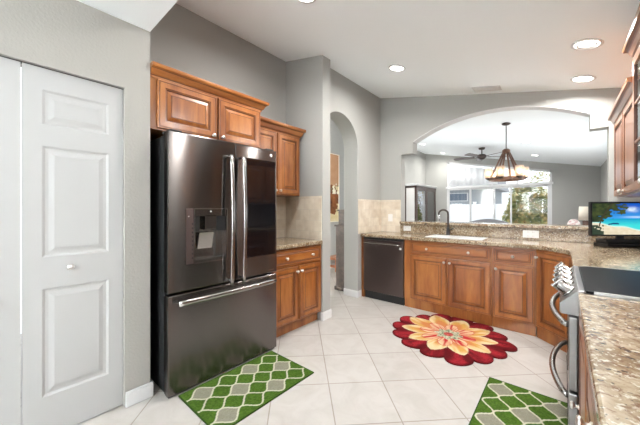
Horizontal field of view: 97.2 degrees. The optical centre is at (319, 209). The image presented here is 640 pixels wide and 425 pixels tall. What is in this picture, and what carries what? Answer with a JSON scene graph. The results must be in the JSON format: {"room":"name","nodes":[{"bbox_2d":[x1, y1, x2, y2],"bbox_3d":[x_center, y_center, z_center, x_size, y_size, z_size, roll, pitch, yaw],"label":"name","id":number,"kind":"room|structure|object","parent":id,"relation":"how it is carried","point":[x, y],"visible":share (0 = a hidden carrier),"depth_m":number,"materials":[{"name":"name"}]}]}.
{"room":"kitchen","nodes":[
{"label":"kitchen","id":0,"kind":"room"},
{"bbox_2d":[0,0,149,406],"bbox_3d":[-2.655,0.030,0.274,0.120,2.479,4.450,0,0,41],"label":"wall","id":1,"kind":"structure","parent":0,"point":[72,37],"depth_m":1.82,"materials":[{"name":"grey paint"}]},
{"bbox_2d":[0,55,122,424],"bbox_3d":[-1.568,0.239,1.481,0.067,2.038,0.907,0,0,41],"label":"door","id":2,"kind":"structure","parent":1,"relation":"in","point":[72,126],"depth_m":1.60,"materials":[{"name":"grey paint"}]},
{"bbox_2d":[125,380,152,407],"bbox_3d":[-2.594,1.221,0.332,0.136,0.098,4.316,0,0,41],"label":"baseboard","id":3,"kind":"structure","parent":1,"relation":"attached to","point":[136,395],"depth_m":1.86,"materials":[{"name":"grey"}]},
{"bbox_2d":[77,0,177,31],"bbox_3d":[-2.624,-1.620,0.248,1.400,0.820,4.450,0,0,41],"label":"ceiling","id":4,"kind":"structure","parent":0,"point":[144,14],"depth_m":1.71,"materials":[{"name":"white paint"}]},
{"bbox_2d":[150,3,285,237],"bbox_3d":[-1.071,-0.355,3.008,0.150,3.250,1.760,0,0,41],"label":"wall","id":5,"kind":"structure","parent":0,"point":[183,40],"depth_m":2.92,"materials":[{"name":"grey paint"}]},
{"bbox_2d":[150,61,268,147],"bbox_3d":[-1.029,-0.780,2.471,0.605,0.440,0.995,0,0,41],"label":"upper cabinet","id":6,"kind":"object","parent":5,"relation":"attached to","point":[187,103],"visible":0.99,"depth_m":2.19,"materials":[{"name":"brown wood"}]},
{"bbox_2d":[277,197,285,237],"bbox_3d":[-0.687,0.097,3.332,0.008,0.507,0.752,0,0,41],"label":"backsplash","id":7,"kind":"structure","parent":5,"relation":"attached to","point":[281,201],"depth_m":3.56,"materials":[{"name":"tile"}]},
{"bbox_2d":[260,116,305,196],"bbox_3d":[-0.546,-0.557,3.223,0.355,0.795,0.760,0,0,41],"label":"upper cabinet","id":8,"kind":"object","parent":5,"relation":"attached to","point":[282,138],"visible":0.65,"depth_m":3.18,"materials":[{"name":"brown wood"}]},
{"bbox_2d":[20,268,566,424],"bbox_3d":[0.942,1.330,3.544,5.200,0.120,14.600,0,0,41],"label":"floor","id":9,"kind":"structure","parent":0,"point":[364,374],"depth_m":2.11,"materials":[{"name":"tile"}]},
{"bbox_2d":[150,129,276,398],"bbox_3d":[-0.934,0.362,2.422,0.782,1.815,0.936,0,0,41],"label":"refrigerator","id":10,"kind":"object","parent":9,"relation":"on","point":[213,202],"visible":1,"depth_m":2.08,"materials":[{"name":"black"}]},
{"bbox_2d":[178,351,313,424],"bbox_3d":[-0.504,1.266,2.051,0.513,0.008,0.806,0,0,41],"label":"kitchen rug","id":11,"kind":"object","parent":9,"relation":"on","point":[228,398],"visible":1,"depth_m":1.98,"materials":[{"name":"green fabric"}]},
{"bbox_2d":[273,244,320,337],"bbox_3d":[-0.436,0.831,3.125,0.639,0.878,0.735,0,0,41],"label":"base cabinet","id":12,"kind":"object","parent":9,"relation":"on","point":[298,273],"visible":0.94,"depth_m":2.94,"materials":[{"name":"brown wood"}]},
{"bbox_2d":[277,237,322,249],"bbox_3d":[-0.447,0.371,3.128,0.621,0.040,0.746,0,0,41],"label":"countertop","id":13,"kind":"structure","parent":12,"relation":"on","point":[282,242],"depth_m":3.05,"materials":[{"name":"stone"}]},
{"bbox_2d":[330,255,335,271],"bbox_3d":[0.370,1.125,5.945,0.300,0.290,0.450,0,0,41],"label":"stool","id":14,"kind":"object","parent":9,"relation":"on","point":[332,257],"visible":0.09,"depth_m":5.76,"materials":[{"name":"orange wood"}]},
{"bbox_2d":[334,210,343,291],"bbox_3d":[0.505,0.635,4.614,0.288,1.270,0.570,0,0,41],"label":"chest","id":15,"kind":"object","parent":9,"relation":"on","point":[339,285],"visible":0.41,"depth_m":4.43,"materials":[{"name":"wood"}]},
{"bbox_2d":[362,237,364,296],"bbox_3d":[0.808,0.831,4.331,0.040,0.878,0.564,0,0,41],"label":"end panel","id":16,"kind":"object","parent":9,"relation":"on","point":[363,290],"visible":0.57,"depth_m":4.12,"materials":[{"name":"brown wood"}]},
{"bbox_2d":[364,237,404,305],"bbox_3d":[1.022,0.833,4.076,0.604,0.874,0.610,0,0,41],"label":"dishwasher","id":17,"kind":"object","parent":9,"relation":"on","point":[383,257],"visible":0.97,"depth_m":3.87,"materials":[{"name":"black metal"}]},
{"bbox_2d":[405,183,436,220],"bbox_3d":[3.398,0.235,9.434,0.417,2.070,1.800,0,0,41],"label":"display cabinet","id":18,"kind":"object","parent":9,"relation":"on","point":[420,199],"visible":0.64,"depth_m":8.93,"materials":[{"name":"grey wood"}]},
{"bbox_2d":[404,240,491,325],"bbox_3d":[1.653,0.831,3.573,0.996,0.878,0.609,0,0,41],"label":"base cabinet","id":19,"kind":"object","parent":9,"relation":"on","point":[450,279],"visible":0.97,"depth_m":3.33,"materials":[{"name":"brown wood"}]},
{"bbox_2d":[361,231,639,270],"bbox_3d":[1.533,0.371,2.923,2.967,0.040,1.750,0,0,41],"label":"countertop","id":20,"kind":"structure","parent":19,"relation":"on","point":[582,254],"depth_m":2.60,"materials":[{"name":"stone"}]},
{"bbox_2d":[438,209,453,234],"bbox_3d":[1.703,0.171,3.819,0.202,0.357,0.060,0,0,31],"label":"faucet","id":21,"kind":"object","parent":20,"relation":"on","point":[448,229],"visible":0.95,"depth_m":3.80,"materials":[{"name":"black metal"}]},
{"bbox_2d":[425,235,485,239],"bbox_3d":[1.704,0.452,3.541,0.644,0.216,0.354,0,0,41],"label":"sink","id":22,"kind":"object","parent":20,"relation":"in","point":[437,236],"visible":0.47,"depth_m":3.57,"materials":[{"name":"grey ceramic"}]},
{"bbox_2d":[430,235,457,237],"bbox_3d":[1.589,0.452,3.641,0.282,0.216,0.298,0,0,41],"label":"basin","id":23,"kind":"object","parent":22,"relation":"in","point":[438,236],"depth_m":3.74,"materials":[{"name":"grey ceramic"}]},
{"bbox_2d":[455,236,484,239],"bbox_3d":[1.820,0.452,3.441,0.282,0.216,0.298,0,0,41],"label":"basin","id":24,"kind":"object","parent":22,"relation":"in","point":[456,237],"depth_m":3.52,"materials":[{"name":"grey ceramic"}]},
{"bbox_2d":[588,202,639,247],"bbox_3d":[2.791,0.139,2.631,0.565,0.422,0.140,0,0,0],"label":"television","id":25,"kind":"object","parent":20,"relation":"on","point":[619,220],"visible":1,"depth_m":2.61,"materials":[{"name":"black plastic"}]},
{"bbox_2d":[392,314,517,365],"bbox_3d":[1.292,1.264,2.838,1.128,0.012,1.083,0,0,41],"label":"rug","id":26,"kind":"object","parent":9,"relation":"on","point":[461,342],"visible":1,"depth_m":2.75,"materials":[{"name":"fabric"}]},
{"bbox_2d":[471,219,507,222],"bbox_3d":[4.516,0.755,7.447,1.200,1.030,0.820,0,0,41],"label":"sofa","id":27,"kind":"object","parent":9,"relation":"on","point":[480,220],"visible":0.2,"depth_m":7.11,"materials":[{"name":"grey fabric"}]},
{"bbox_2d":[492,246,536,336],"bbox_3d":[2.173,0.831,3.124,0.374,0.878,0.609,0,0,41],"label":"base cabinet","id":28,"kind":"object","parent":9,"relation":"on","point":[513,269],"visible":0.98,"depth_m":2.91,"materials":[{"name":"brown wood"}]},
{"bbox_2d":[468,377,566,424],"bbox_3d":[1.200,1.266,1.663,0.486,0.008,0.806,0,0,41],"label":"kitchen rug","id":29,"kind":"object","parent":9,"relation":"on","point":[500,402],"visible":0.94,"depth_m":1.80,"materials":[{"name":"green fabric"}]},
{"bbox_2d":[534,249,571,352],"bbox_3d":[2.289,0.831,2.617,0.349,0.878,0.400,0,0,-4],"label":"base cabinet","id":30,"kind":"object","parent":9,"relation":"on","point":[550,330],"visible":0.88,"depth_m":2.65,"materials":[{"name":"brown wood"}]},
{"bbox_2d":[567,219,580,224],"bbox_3d":[5.904,0.745,6.569,0.800,1.050,0.680,0,0,41],"label":"armchair","id":31,"kind":"object","parent":9,"relation":"on","point":[572,221],"visible":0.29,"depth_m":6.32,"materials":[{"name":"fabric"}]},
{"bbox_2d":[570,312,597,424],"bbox_3d":[0.666,0.831,0.229,0.669,0.878,2.000,0,0,41],"label":"base cabinet","id":32,"kind":"object","parent":9,"relation":"on","point":[586,407],"visible":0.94,"depth_m":0.86,"materials":[{"name":"brown wood"}]},
{"bbox_2d":[578,293,639,424],"bbox_3d":[0.693,0.371,0.203,0.690,0.040,2.012,0,0,41],"label":"countertop","id":33,"kind":"structure","parent":32,"relation":"on","point":[610,326],"depth_m":0.69,"materials":[{"name":"stone"}]},
{"bbox_2d":[549,262,639,424],"bbox_3d":[1.536,0.792,1.284,0.765,0.955,0.712,0,0,41],"label":"stove","id":34,"kind":"object","parent":9,"relation":"on","point":[597,281],"visible":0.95,"depth_m":1.28,"materials":[{"name":"silver metal"}]},
{"bbox_2d":[579,266,639,296],"bbox_3d":[1.563,0.346,1.261,0.574,0.010,0.688,0,0,41],"label":"cooktop","id":35,"kind":"object","parent":34,"relation":"in","point":[597,281],"depth_m":1.32,"materials":[{"name":"black glass"}]},
{"bbox_3d":[6.502,0.950,6.872,0.440,0.640,0.440,0,0,41],"label":"side table","id":36,"kind":"object","parent":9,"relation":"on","visible":0},
{"bbox_2d":[578,206,587,224],"bbox_3d":[6.450,0.278,6.850,0.270,0.700,0.270,0,0,41],"label":"table lamp","id":37,"kind":"object","parent":36,"relation":"on","point":[583,211],"visible":0.6,"depth_m":6.80,"materials":[{"name":"white fabric"}]},
{"bbox_2d":[286,55,329,319],"bbox_3d":[-0.216,-0.355,3.526,0.770,3.250,0.140,0,0,41],"label":"wall","id":38,"kind":"structure","parent":0,"point":[307,79],"depth_m":3.30,"materials":[{"name":"grey paint"}]},
{"bbox_2d":[286,196,321,239],"bbox_3d":[-0.212,0.097,3.424,0.608,0.507,0.008,0,0,41],"label":"backsplash","id":39,"kind":"structure","parent":38,"relation":"attached to","point":[303,214],"depth_m":3.40,"materials":[{"name":"tile"}]},
{"bbox_2d":[321,309,331,320],"bbox_3d":[0.020,1.221,3.321,0.174,0.098,0.166,0,0,41],"label":"baseboard","id":40,"kind":"structure","parent":38,"relation":"attached to","point":[327,314],"depth_m":3.25,"materials":[{"name":"grey wood"}]},
{"bbox_2d":[330,68,379,290],"bbox_3d":[0.448,-0.355,4.135,0.240,3.250,1.650,0,0,41],"label":"wall","id":41,"kind":"structure","parent":0,"point":[355,110],"depth_m":4.13,"materials":[{"name":"grey paint"}]},
{"bbox_2d":[344,288,361,297],"bbox_3d":[0.480,1.221,4.161,0.254,0.098,0.099,0,0,41],"label":"baseboard","id":42,"kind":"structure","parent":41,"relation":"attached to","point":[348,292],"depth_m":4.10,"materials":[{"name":"grey wood"}]},
{"bbox_2d":[358,199,380,233],"bbox_3d":[0.768,0.100,4.315,0.008,0.500,0.660,0,0,41],"label":"backsplash","id":43,"kind":"structure","parent":41,"relation":"attached to","point":[369,211],"depth_m":4.29,"materials":[{"name":"tile"}]},
{"bbox_2d":[330,119,424,263],"bbox_3d":[0.818,-0.530,6.885,0.150,3.600,9.700,0,0,41],"label":"wall","id":44,"kind":"structure","parent":0,"point":[414,164],"depth_m":6.42,"materials":[{"name":"grey paint"}]},
{"bbox_2d":[330,153,338,221],"bbox_3d":[0.109,-0.470,5.919,0.032,1.480,0.950,0,0,41],"label":"painting","id":45,"kind":"object","parent":44,"relation":"attached to","point":[334,158],"visible":0.35,"depth_m":6.16,"materials":[{"name":"beige"}]},
{"bbox_2d":[176,0,639,165],"bbox_3d":[0.956,-1.801,3.599,5.150,1.448,14.500,0,0,41],"label":"ceiling","id":46,"kind":"structure","parent":0,"point":[444,47],"depth_m":2.68,"materials":[{"name":"white paint"}]},
{"bbox_2d":[297,0,315,3],"bbox_3d":[-0.122,-1.636,2.158,0.190,0.047,0.193,0,0,34],"label":"recessed light","id":47,"kind":"object","parent":46,"relation":"in","point":[301,1],"visible":1,"depth_m":2.22,"materials":[{"name":"grey"}]},
{"bbox_2d":[388,65,405,71],"bbox_3d":[0.885,-1.625,3.245,0.190,0.047,0.193,0,0,34],"label":"recessed light","id":48,"kind":"object","parent":46,"relation":"in","point":[397,68],"visible":1,"depth_m":3.24,"materials":[{"name":"grey"}]},
{"bbox_2d":[454,147,506,160],"bbox_3d":[4.071,-1.415,7.186,1.226,0.295,1.286,0,0,41],"label":"ceiling fan","id":49,"kind":"object","parent":46,"relation":"hanging from","point":[480,157],"visible":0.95,"depth_m":7.10,"materials":[{"name":"brown metal"}]},
{"bbox_2d":[472,85,501,91],"bbox_3d":[2.015,-1.461,3.412,0.295,0.073,0.150,0,0,41],"label":"ceiling vent","id":50,"kind":"object","parent":46,"relation":"in","point":[483,88],"visible":1,"depth_m":3.39,"materials":[{"name":"grey metal"}]},
{"bbox_2d":[485,122,527,181],"bbox_3d":[3.027,-0.938,4.586,0.586,0.929,0.608,0,0,41],"label":"chandelier","id":51,"kind":"object","parent":46,"relation":"hanging from","point":[518,177],"visible":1,"depth_m":4.54,"materials":[{"name":"brown metal"}]},
{"bbox_2d":[570,75,595,82],"bbox_3d":[2.572,-1.279,2.760,0.190,0.047,0.193,0,0,34],"label":"recessed light","id":52,"kind":"object","parent":46,"relation":"in","point":[581,78],"visible":1,"depth_m":2.75,"materials":[{"name":"grey"}]},
{"bbox_2d":[570,38,603,49],"bbox_3d":[2.070,-1.280,2.187,0.190,0.047,0.193,0,0,34],"label":"recessed light","id":53,"kind":"object","parent":46,"relation":"in","point":[589,43],"visible":1,"depth_m":2.17,"materials":[{"name":"grey"}]},
{"bbox_2d":[380,88,639,242],"bbox_3d":[2.157,-0.315,3.652,2.980,3.170,0.150,0,0,41],"label":"wall","id":54,"kind":"structure","parent":0,"point":[403,120],"depth_m":3.96,"materials":[{"name":"grey paint"}]},
{"bbox_2d":[388,214,392,220],"bbox_3d":[1.107,0.130,4.441,0.075,0.115,0.010,0,0,41],"label":"light switch","id":55,"kind":"object","parent":54,"relation":"attached to","point":[390,216],"visible":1,"depth_m":4.43,"materials":[{"name":"white plastic"}]},
{"bbox_2d":[381,200,400,231],"bbox_3d":[1.113,0.100,4.447,0.342,0.500,0.008,0,0,41],"label":"backsplash","id":56,"kind":"structure","parent":54,"relation":"attached to","point":[393,207],"depth_m":4.43,"materials":[{"name":"tile"}]},
{"bbox_2d":[400,221,587,229],"bbox_3d":[2.341,0.199,3.596,2.622,0.036,0.436,0,0,41],"label":"bar ledge","id":57,"kind":"object","parent":54,"relation":"attached to","point":[479,224],"visible":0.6,"depth_m":3.44,"materials":[{"name":"stone"}]},
{"bbox_2d":[413,106,589,143],"bbox_3d":[2.165,-1.136,3.646,1.914,0.258,0.152,0,0,41],"label":"trim","id":58,"kind":"structure","parent":54,"relation":"attached to","point":[547,108],"depth_m":3.54,"materials":[{"name":"grey paint"}]},
{"bbox_2d":[400,224,639,242],"bbox_3d":[2.232,0.285,3.469,2.621,0.130,0.029,0,0,41],"label":"backsplash","id":59,"kind":"structure","parent":54,"relation":"attached to","point":[581,236],"depth_m":3.42,"materials":[{"name":"stone"}]},
{"bbox_2d":[403,226,410,230],"bbox_3d":[1.309,0.282,4.239,0.115,0.075,0.009,0,0,41],"label":"wall outlet","id":60,"kind":"object","parent":59,"relation":"attached to","point":[405,228],"visible":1,"depth_m":4.24,"materials":[{"name":"white plastic"}]},
{"bbox_2d":[523,230,538,237],"bbox_3d":[2.439,0.285,3.265,0.150,0.085,0.009,0,0,41],"label":"wall outlet","id":61,"kind":"object","parent":59,"relation":"attached to","point":[526,233],"visible":1,"depth_m":3.26,"materials":[{"name":"white plastic"}]},
{"bbox_2d":[425,154,600,224],"bbox_3d":[5.613,-0.530,8.858,4.540,3.600,0.150,0,0,41],"label":"wall","id":62,"kind":"structure","parent":0,"point":[573,186],"depth_m":7.85,"materials":[{"name":"grey paint"}]},
{"bbox_2d":[446,162,552,223],"bbox_3d":[5.502,-0.195,8.902,2.875,2.930,0.170,0,0,41],"label":"window","id":63,"kind":"structure","parent":62,"relation":"in","point":[537,184],"depth_m":8.79,"materials":[{"name":"grey"}]},
{"bbox_2d":[449,165,497,185],"bbox_3d":[5.001,-1.162,9.283,1.442,0.723,0.038,0,0,41],"label":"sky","id":64,"kind":"structure","parent":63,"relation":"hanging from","point":[458,176],"depth_m":9.36,"materials":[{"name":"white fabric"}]},
{"bbox_2d":[601,160,606,201],"bbox_3d":[2.804,-0.230,2.006,0.150,3.000,14.500,0,0,41],"label":"wall","id":65,"kind":"structure","parent":0,"point":[604,165],"depth_m":6.64,"materials":[{"name":"grey paint"}]},
{"bbox_2d":[607,77,639,197],"bbox_3d":[2.652,-0.515,2.259,0.398,0.800,1.145,0,0,41],"label":"upper cabinet","id":66,"kind":"object","parent":65,"relation":"attached to","point":[620,115],"visible":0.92,"depth_m":2.31,"materials":[{"name":"brown wood"}]},
{"bbox_2d":[622,4,639,192],"bbox_3d":[1.976,-0.625,1.489,0.410,1.020,1.020,0,0,41],"label":"upper cabinet","id":67,"kind":"object","parent":65,"relation":"attached to","point":[632,44],"visible":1,"depth_m":1.85,"materials":[{"name":"brown wood"}]},
{"label":"outside","id":68,"kind":"structure","parent":0,"visible":0},
{"bbox_3d":[13.799,1.415,17.546,26.000,0.210,23.400,0,0,41],"label":"ground","id":69,"kind":"structure","parent":68,"visible":0},
{"bbox_2d":[449,175,509,203],"bbox_3d":[10.107,-0.640,24.292,9.600,3.900,7.200,0,0,41],"label":"house","id":70,"kind":"structure","parent":69,"relation":"on","point":[481,196],"depth_m":20.18,"materials":[{"name":"grey paint"}]},
{"bbox_2d":[450,202,539,221],"bbox_3d":[8.550,0.460,13.753,9.150,1.700,0.150,0,0,41],"label":"fence","id":71,"kind":"object","parent":69,"relation":"on","point":[458,212],"visible":0.18,"depth_m":14.26,"materials":[{"name":"white plastic"}]},
{"bbox_2d":[502,182,547,223],"bbox_3d":[7.763,0.161,10.387,1.926,2.310,1.788,0,0,41],"label":"bush","id":72,"kind":"object","parent":69,"relation":"on","point":[532,202],"visible":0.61,"depth_m":10.06,"materials":[{"name":"green plant"}]},
{"bbox_2d":[518,171,549,192],"bbox_3d":[12.791,-1.098,14.540,4.419,4.829,2.748,0,0,41],"label":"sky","id":73,"kind":"structure","parent":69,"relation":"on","point":[543,173],"depth_m":15.52,"materials":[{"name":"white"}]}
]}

